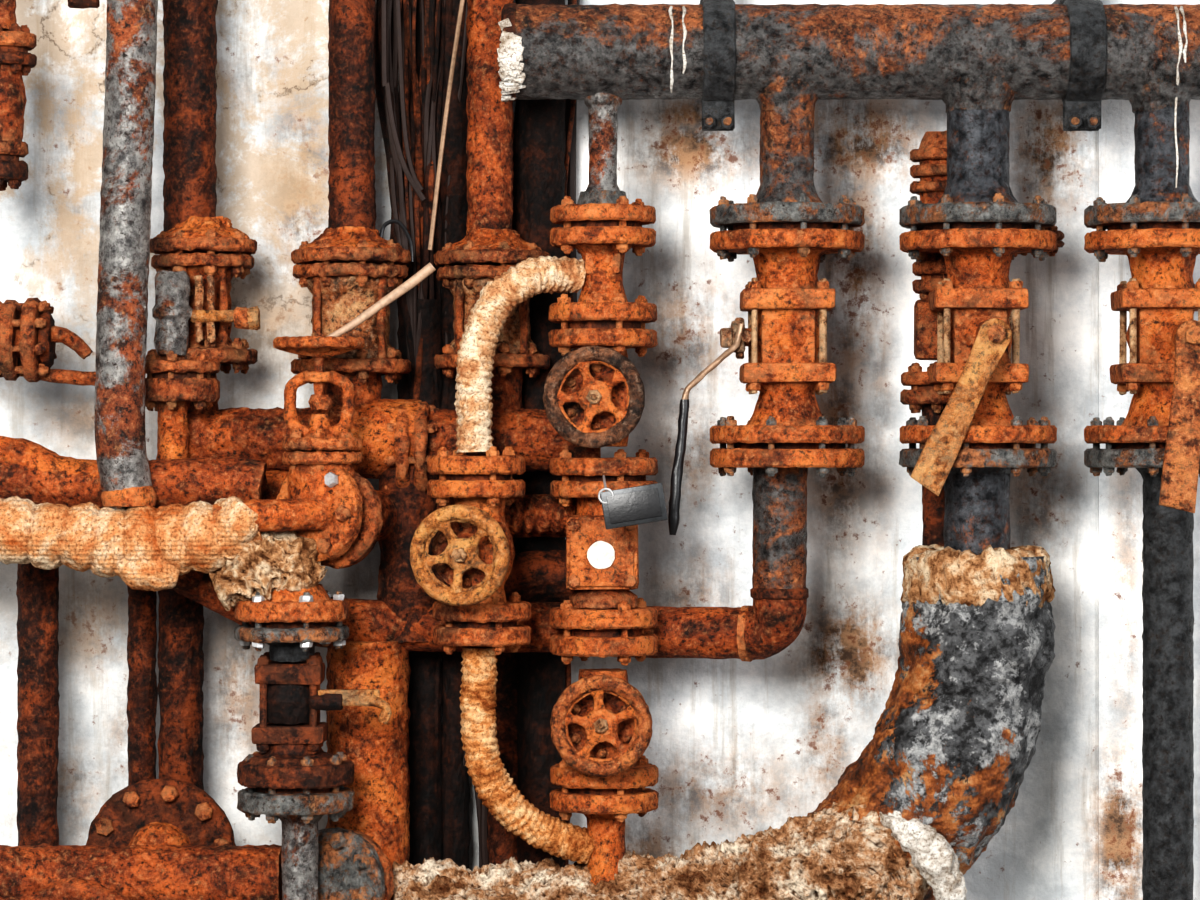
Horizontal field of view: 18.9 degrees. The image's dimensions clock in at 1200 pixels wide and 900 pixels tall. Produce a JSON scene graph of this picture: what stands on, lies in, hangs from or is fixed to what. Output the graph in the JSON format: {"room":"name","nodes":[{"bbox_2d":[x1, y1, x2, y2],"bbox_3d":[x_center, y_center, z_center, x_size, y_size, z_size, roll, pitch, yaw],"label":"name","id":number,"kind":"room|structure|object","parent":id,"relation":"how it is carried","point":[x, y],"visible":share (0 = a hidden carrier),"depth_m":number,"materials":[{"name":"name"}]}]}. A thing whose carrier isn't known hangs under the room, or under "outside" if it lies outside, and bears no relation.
{"room":"boiler room","nodes":[
{"label":"boiler room","id":0,"kind":"room"},
{"bbox_2d":[0,0,1097,899],"bbox_3d":[0.000,-0.100,4.806,6.000,3.200,0.200,0,0,0],"label":"wall","id":1,"kind":"structure","parent":0,"point":[738,747],"depth_m":4.71,"materials":[{"name":"paint"}]},
{"bbox_2d":[699,0,735,130],"bbox_3d":[0.147,-0.519,4.569,0.042,0.239,0.267,0,0,0],"label":"clamp","id":2,"kind":"object","parent":1,"relation":"attached to","point":[719,24],"visible":0.96,"depth_m":4.45,"materials":[{"name":"black metal"}]},
{"bbox_2d":[909,130,946,203],"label":"valve","id":3,"kind":"object","parent":1,"relation":"attached to","point":[930,156],"depth_m":4.56,"materials":[{"name":"orange metal"}]},
{"bbox_2d":[1052,0,1106,131],"bbox_3d":[0.603,-0.518,4.569,0.047,0.239,0.268,0,0,0],"label":"clamp","id":4,"kind":"object","parent":1,"relation":"attached to","point":[1087,18],"visible":0.89,"depth_m":4.45,"materials":[{"name":"black metal"}]},
{"bbox_2d":[1098,0,1199,899],"bbox_3d":[1.001,-0.100,4.704,0.700,3.200,0.007,0,0,0],"label":"wall","id":5,"kind":"structure","parent":1,"relation":"attached to","point":[1120,498],"depth_m":4.70,"materials":[{"name":"white painted metal"},{"name":"rust"}]},
{"bbox_2d":[392,801,929,899],"bbox_3d":[0.087,0.537,4.486,0.693,0.219,0.197,0,0,0],"label":"pipe","id":6,"kind":"object","parent":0,"point":[825,854],"depth_m":4.45,"materials":[{"name":"fabric"}]},
{"bbox_3d":[0.000,1.550,1.953,6.000,0.100,5.906,0,0,0],"label":"floor","id":7,"kind":"structure","parent":0,"visible":0},
{"bbox_2d":[16,563,59,845],"bbox_3d":[-0.714,0.801,4.575,0.055,1.425,0.055,0,0,28],"label":"pipe","id":8,"kind":"object","parent":7,"relation":"on","point":[38,596],"visible":0.71,"depth_m":4.55,"materials":[{"name":"brown metal"}]},
{"bbox_2d":[126,586,156,784],"bbox_3d":[-0.587,0.833,4.613,0.041,1.386,0.040,0,0,0],"label":"pipe","id":9,"kind":"object","parent":7,"relation":"on","point":[142,617],"visible":0.53,"depth_m":4.60,"materials":[{"name":"brown metal"}]},
{"bbox_2d":[157,589,203,792],"bbox_3d":[-0.536,0.831,4.600,0.061,1.382,0.061,0,0,0],"label":"pipe","id":10,"kind":"object","parent":7,"relation":"on","point":[181,621],"visible":0.53,"depth_m":4.58,"materials":[{"name":"brown metal"}]},
{"bbox_2d":[85,778,235,846],"bbox_3d":[-0.554,0.510,4.604,0.191,0.192,0.187,0,0,0],"label":"flange","id":11,"kind":"object","parent":10,"relation":"attached to","point":[153,811],"visible":0.48,"depth_m":4.54,"materials":[{"name":"brown metal"}]},
{"bbox_2d":[0,844,282,899],"bbox_3d":[-0.696,0.551,4.476,0.604,0.120,0.113,0,0,0],"label":"pipe","id":12,"kind":"object","parent":11,"relation":"attached to","point":[142,871],"visible":0.99,"depth_m":4.45,"materials":[{"name":"orange metal"}]},
{"bbox_2d":[234,584,391,899],"bbox_3d":[-0.364,0.816,4.424,0.146,1.302,0.182,0,0,-44],"label":"valve","id":13,"kind":"object","parent":7,"relation":"on","point":[290,779],"visible":0.98,"depth_m":4.40,"materials":[{"name":"metal"}]},
{"bbox_2d":[209,531,327,610],"bbox_3d":[-0.410,0.143,4.425,0.150,0.109,0.106,0,0,0],"label":"clump","id":14,"kind":"object","parent":13,"relation":"on","point":[282,560],"visible":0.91,"depth_m":4.39,"materials":[{"name":"beige fabric"}]},
{"bbox_2d":[212,467,397,567],"bbox_3d":[-0.345,0.080,4.441,0.268,0.132,0.131,0,0,-43],"label":"joint","id":15,"kind":"object","parent":13,"relation":"attached to","point":[359,516],"visible":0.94,"depth_m":4.41,"materials":[{"name":"metal"}]},
{"bbox_2d":[0,496,261,591],"bbox_3d":[-0.628,0.114,4.411,0.437,0.119,0.094,0,0,0],"label":"pipe","id":16,"kind":"object","parent":15,"relation":"attached to","point":[149,547],"visible":0.98,"depth_m":4.38,"materials":[{"name":"beige fabric"}]},
{"bbox_2d":[94,0,157,509],"bbox_3d":[-0.580,-0.423,4.425,0.081,0.999,0.069,0,0,0],"label":"pipe","id":17,"kind":"object","parent":16,"relation":"on","point":[125,479],"visible":1,"depth_m":4.40,"materials":[{"name":"grey metal"}]},
{"bbox_2d":[0,0,98,190],"bbox_3d":[-0.704,-0.630,4.488,0.158,0.612,0.075,0,0,0],"label":"valve","id":18,"kind":"object","parent":17,"relation":"attached to","point":[16,61],"visible":1,"depth_m":4.47,"materials":[{"name":"orange metal"}]},
{"bbox_2d":[0,436,266,508],"bbox_3d":[-0.617,0.028,4.463,0.407,0.094,0.062,0,0,0],"label":"pipe","id":19,"kind":"object","parent":16,"relation":"on","point":[36,473],"visible":0.73,"depth_m":4.44,"materials":[{"name":"orange metal"}]},
{"bbox_2d":[273,328,364,530],"bbox_3d":[-0.347,-0.025,4.450,0.114,0.251,0.114,0,0,0],"label":"valve","id":20,"kind":"object","parent":15,"relation":"attached to","point":[318,448],"visible":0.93,"depth_m":4.42,"materials":[{"name":"orange metal"}]},
{"bbox_2d":[273,262,435,357],"bbox_3d":[-0.303,-0.173,4.444,0.201,0.118,0.013,0,0,0],"label":"rod","id":21,"kind":"object","parent":20,"relation":"on","point":[428,269],"visible":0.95,"depth_m":4.44,"materials":[{"name":"beige wood"}]},
{"bbox_2d":[325,641,409,899],"bbox_3d":[-0.294,0.875,4.562,0.109,1.272,0.110,0,0,42],"label":"pipe","id":22,"kind":"object","parent":7,"relation":"on","point":[378,750],"visible":0.71,"depth_m":4.52,"materials":[{"name":"orange metal"}]},
{"bbox_2d":[317,827,393,899],"bbox_3d":[-0.305,0.538,4.517,0.140,0.141,0.161,0,0,26],"label":"flange","id":23,"kind":"object","parent":22,"relation":"attached to","point":[352,866],"visible":0.67,"depth_m":4.45,"materials":[{"name":"metal"}]},
{"bbox_2d":[172,467,808,661],"bbox_3d":[-0.146,0.143,4.529,0.815,0.248,0.125,0,0,0],"label":"pipe","id":24,"kind":"object","parent":22,"relation":"on","point":[762,629],"visible":0.62,"depth_m":4.51,"materials":[{"name":"metal"}]},
{"bbox_2d":[410,446,530,654],"bbox_3d":[-0.158,0.124,4.431,0.146,0.257,0.185,0,0,0],"label":"valve","id":25,"kind":"object","parent":24,"relation":"attached to","point":[473,552],"visible":0.99,"depth_m":4.40,"materials":[{"name":"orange metal"}]},
{"bbox_2d":[454,256,585,452],"bbox_3d":[-0.101,-0.120,4.475,0.164,0.246,0.055,0,0,-16],"label":"insulated pipe","id":26,"kind":"object","parent":25,"relation":"attached to","point":[530,277],"visible":1,"depth_m":4.45,"materials":[{"name":"beige fabric"}]},
{"bbox_2d":[377,419,576,641],"bbox_3d":[-0.140,0.102,4.566,0.285,0.283,0.087,0,0,0],"label":"pipe","id":27,"kind":"object","parent":24,"relation":"attached to","point":[536,576],"visible":0.45,"depth_m":4.53,"materials":[{"name":"brown metal"}]},
{"bbox_2d":[188,399,600,499],"bbox_3d":[-0.273,0.008,4.570,0.551,0.150,0.129,0,0,2],"label":"pipe","id":28,"kind":"object","parent":27,"relation":"attached to","point":[386,428],"visible":0.52,"depth_m":4.53,"materials":[{"name":"orange metal"}]},
{"bbox_2d":[145,215,260,459],"bbox_3d":[-0.502,-0.135,4.549,0.155,0.323,0.179,0,0,0],"label":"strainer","id":29,"kind":"object","parent":28,"relation":"on","point":[196,264],"visible":0.98,"depth_m":4.50,"materials":[{"name":"orange metal"}]},
{"bbox_2d":[0,298,94,385],"bbox_3d":[-0.733,-0.135,4.512,0.241,0.111,0.106,0,0,0],"label":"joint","id":30,"kind":"object","parent":29,"relation":"attached to","point":[29,336],"visible":0.98,"depth_m":4.49,"materials":[{"name":"orange metal"}]},
{"bbox_2d":[162,0,217,230],"bbox_3d":[-0.521,-0.985,4.575,0.071,1.464,0.071,0,0,24],"label":"pipe","id":31,"kind":"object","parent":29,"relation":"on","point":[189,34],"visible":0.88,"depth_m":4.55,"materials":[{"name":"brown metal"}]},
{"bbox_2d":[290,226,411,411],"bbox_3d":[-0.317,-0.141,4.574,0.155,0.286,0.156,0,0,0],"label":"valve","id":32,"kind":"object","parent":28,"relation":"on","point":[346,270],"visible":0.82,"depth_m":4.53,"materials":[{"name":"orange metal"}]},
{"bbox_2d":[327,0,376,229],"bbox_3d":[-0.315,-0.979,4.575,0.063,1.476,0.063,0,0,12],"label":"pipe","id":33,"kind":"object","parent":32,"relation":"on","point":[351,196],"visible":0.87,"depth_m":4.55,"materials":[{"name":"brown metal"}]},
{"bbox_2d":[379,0,425,261],"bbox_3d":[-0.251,-0.977,4.575,0.062,1.477,0.008,0,0,0],"label":"loose wire","id":34,"kind":"object","parent":33,"relation":"attached to","point":[410,173],"visible":1,"depth_m":4.57,"materials":[{"name":"black rubber"}]},
{"bbox_2d":[434,228,549,414],"bbox_3d":[-0.137,-0.143,4.588,0.150,0.277,0.150,0,0,0],"label":"valve","id":35,"kind":"object","parent":28,"relation":"on","point":[466,267],"visible":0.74,"depth_m":4.54,"materials":[{"name":"orange metal"}]},
{"bbox_2d":[428,0,464,249],"bbox_3d":[-0.188,-0.448,4.537,0.059,0.392,0.006,0,0,0],"label":"rod","id":36,"kind":"object","parent":35,"relation":"attached to","point":[461,5],"visible":1,"depth_m":4.54,"materials":[{"name":"metal"}]},
{"bbox_2d":[466,0,514,230],"bbox_3d":[-0.140,-0.981,4.594,0.063,1.485,0.063,0,0,-8],"label":"pipe","id":37,"kind":"object","parent":35,"relation":"on","point":[489,146],"visible":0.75,"depth_m":4.57,"materials":[{"name":"orange metal"}]},
{"bbox_2d":[505,494,575,534],"bbox_3d":[-0.079,0.082,4.538,0.097,0.053,0.052,0,0,0],"label":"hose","id":38,"kind":"object","parent":27,"relation":"attached to","point":[533,512],"visible":0.69,"depth_m":4.52,"materials":[{"name":"brown metal"}]},
{"bbox_2d":[549,497,658,664],"bbox_3d":[0.005,0.162,4.500,0.137,0.210,0.136,0,0,0],"label":"valve","id":39,"kind":"object","parent":24,"relation":"attached to","point":[601,617],"visible":0.93,"depth_m":4.45,"materials":[{"name":"orange metal"}]},
{"bbox_2d":[543,345,658,506],"bbox_3d":[0.001,-0.029,4.478,0.136,0.199,0.181,0,0,11],"label":"valve","id":40,"kind":"object","parent":39,"relation":"on","point":[594,397],"visible":0.96,"depth_m":4.41,"materials":[{"name":"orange metal"}]},
{"bbox_2d":[548,190,657,356],"bbox_3d":[0.004,-0.220,4.500,0.136,0.206,0.137,0,0,0],"label":"joint","id":41,"kind":"object","parent":40,"relation":"on","point":[602,226],"visible":0.98,"depth_m":4.46,"materials":[{"name":"orange metal"}]},
{"bbox_2d":[586,105,620,190],"bbox_3d":[0.004,-0.372,4.500,0.060,0.141,0.061,0,0,0],"label":"pipe","id":42,"kind":"object","parent":41,"relation":"on","point":[602,121],"visible":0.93,"depth_m":4.49,"materials":[{"name":"grey metal"}]},
{"bbox_2d":[598,475,667,528],"bbox_3d":[0.040,0.062,4.421,0.085,0.069,0.103,0,0,0],"label":"plate","id":43,"kind":"object","parent":40,"relation":"attached to","point":[643,504],"visible":1,"depth_m":4.37,"materials":[{"name":"metal"}]},
{"bbox_2d":[668,193,864,534],"bbox_3d":[0.226,-0.105,4.490,0.194,0.422,0.219,0,0,39],"label":"valve","id":44,"kind":"object","parent":24,"relation":"on","point":[787,306],"visible":0.99,"depth_m":4.45,"materials":[{"name":"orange metal"}]},
{"bbox_2d":[756,107,821,202],"bbox_3d":[0.234,-0.370,4.500,0.097,0.135,0.098,0,0,0],"label":"pipe","id":45,"kind":"object","parent":44,"relation":"on","point":[786,145],"visible":0.87,"depth_m":4.47,"materials":[{"name":"metal"}]},
{"bbox_2d":[807,556,1055,899],"bbox_3d":[0.404,0.379,4.510,0.330,0.495,0.204,0,0,0],"label":"insulated pipe","id":46,"kind":"object","parent":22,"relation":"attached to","point":[951,748],"visible":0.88,"depth_m":4.43,"materials":[{"name":"grey metal"}]},
{"bbox_2d":[459,647,594,864],"bbox_3d":[-0.090,0.381,4.480,0.174,0.274,0.051,0,0,-17],"label":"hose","id":47,"kind":"object","parent":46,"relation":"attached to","point":[497,791],"visible":0.99,"depth_m":4.45,"materials":[{"name":"beige fabric"}]},
{"bbox_2d":[549,668,658,883],"bbox_3d":[0.005,0.419,4.479,0.137,0.289,0.179,0,0,0],"label":"valve","id":48,"kind":"object","parent":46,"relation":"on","point":[601,725],"visible":0.99,"depth_m":4.43,"materials":[{"name":"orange metal"}]},
{"bbox_2d":[879,811,966,899],"bbox_3d":[0.392,0.525,4.409,0.131,0.181,0.058,0,0,4],"label":"jacket","id":49,"kind":"object","parent":46,"relation":"attached to","point":[930,852],"visible":1,"depth_m":4.39,"materials":[{"name":"white fabric"}]},
{"bbox_2d":[943,467,1010,554],"bbox_3d":[0.471,0.104,4.500,0.101,0.170,0.101,0,0,0],"label":"pipe","id":50,"kind":"object","parent":46,"relation":"attached to","point":[976,516],"visible":0.7,"depth_m":4.46,"materials":[{"name":"metal"}]},
{"bbox_2d":[899,193,1056,495],"bbox_3d":[0.472,-0.130,4.492,0.197,0.373,0.212,0,0,0],"label":"valve","id":51,"kind":"object","parent":50,"relation":"on","point":[978,345],"visible":1,"depth_m":4.44,"materials":[{"name":"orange metal"}]},
{"bbox_2d":[938,109,1016,202],"bbox_3d":[0.473,-0.370,4.500,0.107,0.135,0.107,0,0,0],"label":"pipe","id":52,"kind":"object","parent":51,"relation":"on","point":[977,139],"visible":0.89,"depth_m":4.46,"materials":[{"name":"metal"}]},
{"bbox_2d":[515,3,1199,112],"bbox_3d":[0.572,-0.490,4.500,1.377,0.137,0.121,0,0,0],"label":"pipe","id":53,"kind":"object","parent":52,"relation":"on","point":[973,56],"visible":0.94,"depth_m":4.45,"materials":[{"name":"metal"}]},
{"bbox_2d":[497,3,525,101],"bbox_3d":[-0.110,-0.497,4.499,0.036,0.124,0.124,0,0,0],"label":"wrap","id":54,"kind":"object","parent":53,"relation":"attached to","point":[510,51],"visible":0.98,"depth_m":4.44,"materials":[{"name":"white fabric"}]},
{"bbox_2d":[668,6,673,92],"bbox_3d":[0.088,-0.498,4.456,0.007,0.108,0.035,0,0,0],"label":"drip","id":55,"kind":"object","parent":53,"relation":"attached to","point":[670,7],"visible":1,"depth_m":4.45,"materials":[{"name":"white paint"}]},
{"bbox_2d":[682,6,686,73],"bbox_3d":[0.104,-0.508,4.456,0.006,0.087,0.034,0,0,0],"label":"drip","id":56,"kind":"object","parent":53,"relation":"attached to","point":[683,7],"visible":1,"depth_m":4.44,"materials":[{"name":"white paint"}]},
{"bbox_2d":[1174,6,1182,84],"bbox_3d":[0.716,-0.496,4.458,0.007,0.110,0.040,0,0,0],"label":"drip","id":57,"kind":"object","parent":53,"relation":"attached to","point":[1175,7],"visible":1,"depth_m":4.44,"materials":[{"name":"white paint"}]},
{"bbox_2d":[1179,6,1187,62],"bbox_3d":[0.722,-0.515,4.456,0.007,0.074,0.035,0,0,0],"label":"drip","id":58,"kind":"object","parent":53,"relation":"attached to","point":[1181,7],"visible":1,"depth_m":4.44,"materials":[{"name":"white paint"}]},
{"bbox_2d":[900,544,1055,607],"bbox_3d":[0.473,0.157,4.510,0.193,0.082,0.190,0,0,0],"label":"insulation collar","id":59,"kind":"object","parent":46,"relation":"attached to","point":[967,577],"visible":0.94,"depth_m":4.43,"materials":[{"name":"beige fabric"}]},
{"bbox_2d":[900,254,950,424],"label":"valve","id":60,"kind":"object","parent":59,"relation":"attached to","point":[922,395],"depth_m":4.56,"materials":[{"name":"orange metal"}]},
{"bbox_2d":[922,486,944,545],"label":"pipe","id":61,"kind":"object","parent":59,"relation":"attached to","point":[933,504],"depth_m":4.57,"materials":[{"name":"brown metal"}]},
{"bbox_2d":[397,0,420,755],"bbox_3d":[-0.246,-0.103,4.650,0.036,3.282,0.036,0,0,39],"label":"pipe","id":62,"kind":"object","parent":7,"relation":"on","point":[402,390],"visible":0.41,"depth_m":4.64,"materials":[{"name":"brown metal"}]},
{"bbox_2d":[408,299,442,864],"bbox_3d":[-0.225,0.670,4.640,0.049,1.729,0.048,0,0,38],"label":"pipe","id":63,"kind":"object","parent":7,"relation":"on","point":[425,772],"visible":0.53,"depth_m":4.62,"materials":[{"name":"brown metal"}]},
{"bbox_2d":[440,0,469,868],"bbox_3d":[-0.188,-0.103,4.647,0.041,3.281,0.041,0,0,-26],"label":"pipe","id":64,"kind":"object","parent":7,"relation":"on","point":[455,154],"visible":0.39,"depth_m":4.63,"materials":[{"name":"brown metal"}]},
{"bbox_2d":[374,0,579,867],"bbox_3d":[-0.153,-0.103,4.651,0.281,3.282,0.075,0,0,0],"label":"cable bundle","id":65,"kind":"object","parent":7,"relation":"on","point":[424,103],"visible":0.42,"depth_m":4.63,"materials":[{"name":"black rubber"}]},
{"bbox_2d":[487,474,517,864],"bbox_3d":[-0.123,0.722,4.640,0.049,1.626,0.048,0,0,8],"label":"pipe","id":66,"kind":"object","parent":7,"relation":"on","point":[501,843],"visible":0.23,"depth_m":4.62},
{"bbox_2d":[516,0,565,866],"bbox_3d":[-0.076,-0.103,4.631,0.067,3.270,0.066,0,0,-19],"label":"pipe","id":67,"kind":"object","parent":7,"relation":"on","point":[541,144],"visible":0.35,"depth_m":4.60,"materials":[{"name":"brown metal"}]},
{"bbox_2d":[1134,467,1193,899],"bbox_3d":[0.710,0.754,4.500,0.086,1.469,0.085,0,0,0],"label":"pipe","id":68,"kind":"object","parent":7,"relation":"on","point":[1167,547],"visible":0.91,"depth_m":4.47,"materials":[{"name":"grey metal"}]},
{"bbox_2d":[1084,193,1199,512],"bbox_3d":[0.703,-0.120,4.491,0.195,0.393,0.211,0,0,0],"label":"valve","id":69,"kind":"object","parent":68,"relation":"on","point":[1160,241],"visible":1,"depth_m":4.44,"materials":[{"name":"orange metal"}]},
{"bbox_2d":[1126,100,1197,202],"bbox_3d":[0.703,-0.371,4.500,0.098,0.135,0.097,0,0,0],"label":"pipe","id":70,"kind":"object","parent":69,"relation":"on","point":[1154,137],"visible":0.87,"depth_m":4.47,"materials":[{"name":"metal"}]},
{"bbox_2d":[1174,97,1178,187],"bbox_3d":[0.715,-0.381,4.466,0.006,0.113,0.004,0,0,0],"label":"drip","id":71,"kind":"object","parent":70,"relation":"attached to","point":[1176,98],"visible":1,"depth_m":4.46,"materials":[{"name":"white paint"}]}
]}

